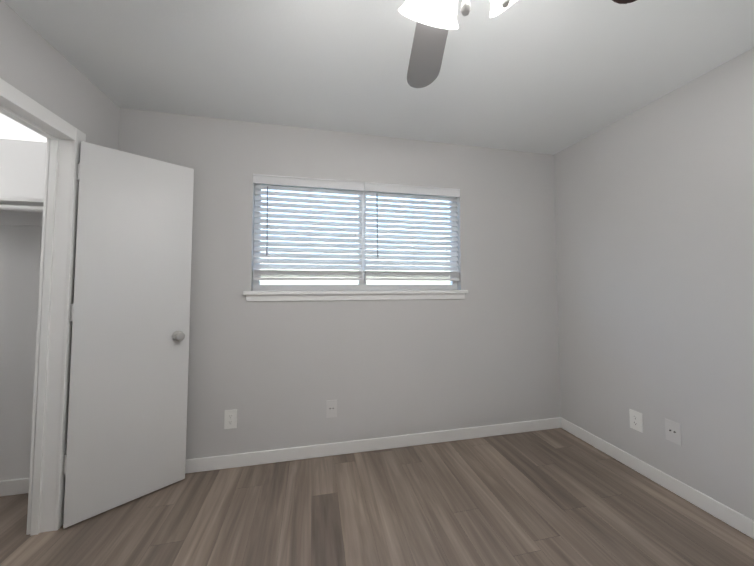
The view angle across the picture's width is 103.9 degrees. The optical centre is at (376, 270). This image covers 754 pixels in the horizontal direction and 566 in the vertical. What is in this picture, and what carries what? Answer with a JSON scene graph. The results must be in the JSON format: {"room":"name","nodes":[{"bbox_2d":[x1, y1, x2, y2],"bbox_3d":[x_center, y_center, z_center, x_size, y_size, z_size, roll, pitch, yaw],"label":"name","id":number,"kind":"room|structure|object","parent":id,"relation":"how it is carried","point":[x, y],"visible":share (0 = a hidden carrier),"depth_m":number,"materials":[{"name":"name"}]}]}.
{"room":"empty bedroom","nodes":[
{"label":"empty bedroom","id":0,"kind":"room"},
{"bbox_2d":[0,113,46,141],"bbox_3d":[-2.310,-0.891,0.961,1.379,0.060,1.723,1,-3,-12],"label":"ceiling","id":1,"kind":"structure","parent":0,"point":[10,128],"depth_m":1.76,"materials":[{"name":"white paint"}]},
{"bbox_2d":[0,138,46,480],"bbox_3d":[-2.492,0.256,1.750,1.379,2.160,0.004,1,-3,-12],"label":"wall","id":2,"kind":"structure","parent":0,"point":[22,168],"depth_m":1.81,"materials":[{"name":"paint"}]},
{"bbox_2d":[0,478,28,496],"bbox_3d":[-2.477,1.291,1.696,1.345,0.088,0.017,1,-3,-12],"label":"baseboard","id":3,"kind":"structure","parent":2,"relation":"attached to","point":[13,486],"depth_m":1.76,"materials":[{"name":"white wood"}]},
{"bbox_2d":[0,197,43,225],"bbox_3d":[-2.462,-0.341,1.628,1.375,0.103,0.300,1,-3,-12],"label":"closet shelf","id":4,"kind":"object","parent":2,"relation":"attached to","point":[21,211],"depth_m":1.80,"materials":[{"name":"white"}]},
{"bbox_2d":[0,0,119,149],"bbox_3d":[-1.409,0.048,0.243,0.095,2.440,3.423,1,-3,-12],"label":"wall","id":5,"kind":"structure","parent":0,"point":[36,66],"depth_m":1.47,"materials":[{"name":"grey paint"}]},
{"bbox_2d":[0,78,85,535],"bbox_3d":[-1.634,0.262,1.263,0.131,2.103,0.706,1,-3,-12],"label":"door frame","id":6,"kind":"structure","parent":5,"relation":"attached to","point":[49,383],"depth_m":1.53,"materials":[{"name":"white wood"}]},
{"bbox_2d":[63,141,193,528],"bbox_3d":[-1.435,0.316,1.749,0.173,2.020,0.558,-2,-4,43],"label":"closet door","id":7,"kind":"structure","parent":6,"relation":"attached to","point":[128,389],"depth_m":1.71,"materials":[{"name":"white wood"}]},
{"bbox_2d":[118,108,560,458],"bbox_3d":[-0.786,0.135,2.177,5.092,2.440,0.095,1,-3,-12],"label":"wall","id":8,"kind":"structure","parent":0,"point":[278,374],"depth_m":2.26,"materials":[{"name":"grey paint"}]},
{"bbox_2d":[224,409,236,428],"bbox_3d":[-1.010,1.024,2.034,0.078,0.125,0.009,1,-3,-12],"label":"electrical outlet","id":9,"kind":"object","parent":8,"relation":"attached to","point":[230,419],"visible":1,"depth_m":2.03,"materials":[{"name":"white plastic"}]},
{"bbox_2d":[326,400,336,417],"bbox_3d":[-0.336,1.021,2.179,0.078,0.125,0.012,1,-3,-12],"label":"electrical outlet","id":10,"kind":"object","parent":8,"relation":"attached to","point":[331,408],"visible":1,"depth_m":2.18,"materials":[{"name":"white plastic"}]},
{"bbox_2d":[253,183,456,290],"bbox_3d":[-0.119,-0.268,2.379,1.633,0.850,0.040,1,-3,-12],"label":"window","id":11,"kind":"structure","parent":8,"relation":"in","point":[361,285],"depth_m":2.35,"materials":[{"name":"white glass"}]},
{"bbox_2d":[253,174,363,279],"bbox_3d":[-0.506,-0.313,2.233,0.812,0.770,0.072,1,-3,-12],"label":"window blind","id":12,"kind":"object","parent":11,"relation":"attached to","point":[305,267],"visible":0.94,"depth_m":2.23,"materials":[{"name":"white plastic"}]},
{"bbox_2d":[364,182,459,280],"bbox_3d":[0.294,-0.305,2.407,0.812,0.770,0.072,1,-3,-12],"label":"window blind","id":13,"kind":"object","parent":11,"relation":"attached to","point":[437,262],"visible":0.98,"depth_m":2.40,"materials":[{"name":"white plastic"}]},
{"bbox_2d":[243,290,467,301],"bbox_3d":[-0.103,0.190,2.285,1.723,0.074,0.102,1,-3,-12],"label":"window sill","id":14,"kind":"structure","parent":8,"relation":"attached to","point":[332,295],"depth_m":2.24,"materials":[{"name":"white wood"}]},
{"bbox_2d":[185,417,559,473],"bbox_3d":[-0.051,1.314,2.225,3.423,0.088,0.017,1,-3,-12],"label":"baseboard","id":15,"kind":"structure","parent":8,"relation":"attached to","point":[347,447],"depth_m":2.21,"materials":[{"name":"white wood"}]},
{"bbox_2d":[0,428,753,565],"bbox_3d":[-0.410,1.306,0.403,5.297,0.060,3.823,1,-3,-12],"label":"floor","id":16,"kind":"structure","parent":0,"point":[556,497],"depth_m":1.58,"materials":[{"name":"brown wood"}]},
{"bbox_2d":[3,0,753,154],"bbox_3d":[0.310,-1.194,0.673,3.613,0.080,3.613,1,-3,-12],"label":"ceiling","id":17,"kind":"structure","parent":0,"point":[551,77],"depth_m":1.56,"materials":[{"name":"paint"}]},
{"bbox_2d":[398,0,636,87],"bbox_3d":[0.226,-0.822,0.712,1.230,0.661,1.186,1,-3,-12],"label":"ceiling fan","id":18,"kind":"object","parent":17,"relation":"hanging from","point":[439,14],"visible":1,"depth_m":0.84,"materials":[{"name":"silver metal"}]},
{"bbox_2d":[554,48,753,519],"bbox_3d":[2.039,0.079,0.942,0.095,2.440,3.518,1,-3,-12],"label":"wall","id":19,"kind":"structure","parent":0,"point":[654,211],"depth_m":1.82,"materials":[{"name":"grey paint"}]},
{"bbox_2d":[629,409,642,432],"bbox_3d":[1.749,1.013,1.993,0.009,0.125,0.078,1,-3,-12],"label":"electrical outlet","id":20,"kind":"object","parent":19,"relation":"attached to","point":[636,421],"visible":1,"depth_m":1.99,"materials":[{"name":"white plastic"}]},
{"bbox_2d":[560,417,753,538],"bbox_3d":[1.975,1.255,0.921,0.017,0.088,3.360,1,-3,-12],"label":"baseboard","id":21,"kind":"structure","parent":19,"relation":"attached to","point":[740,522],"depth_m":1.79,"materials":[{"name":"white wood"}]},
{"bbox_2d":[665,418,681,445],"bbox_3d":[1.792,0.976,1.787,0.012,0.125,0.078,1,-3,-12],"label":"electrical outlet","id":22,"kind":"object","parent":19,"relation":"attached to","point":[673,431],"visible":1,"depth_m":1.78,"materials":[{"name":"white plastic"}]}
]}

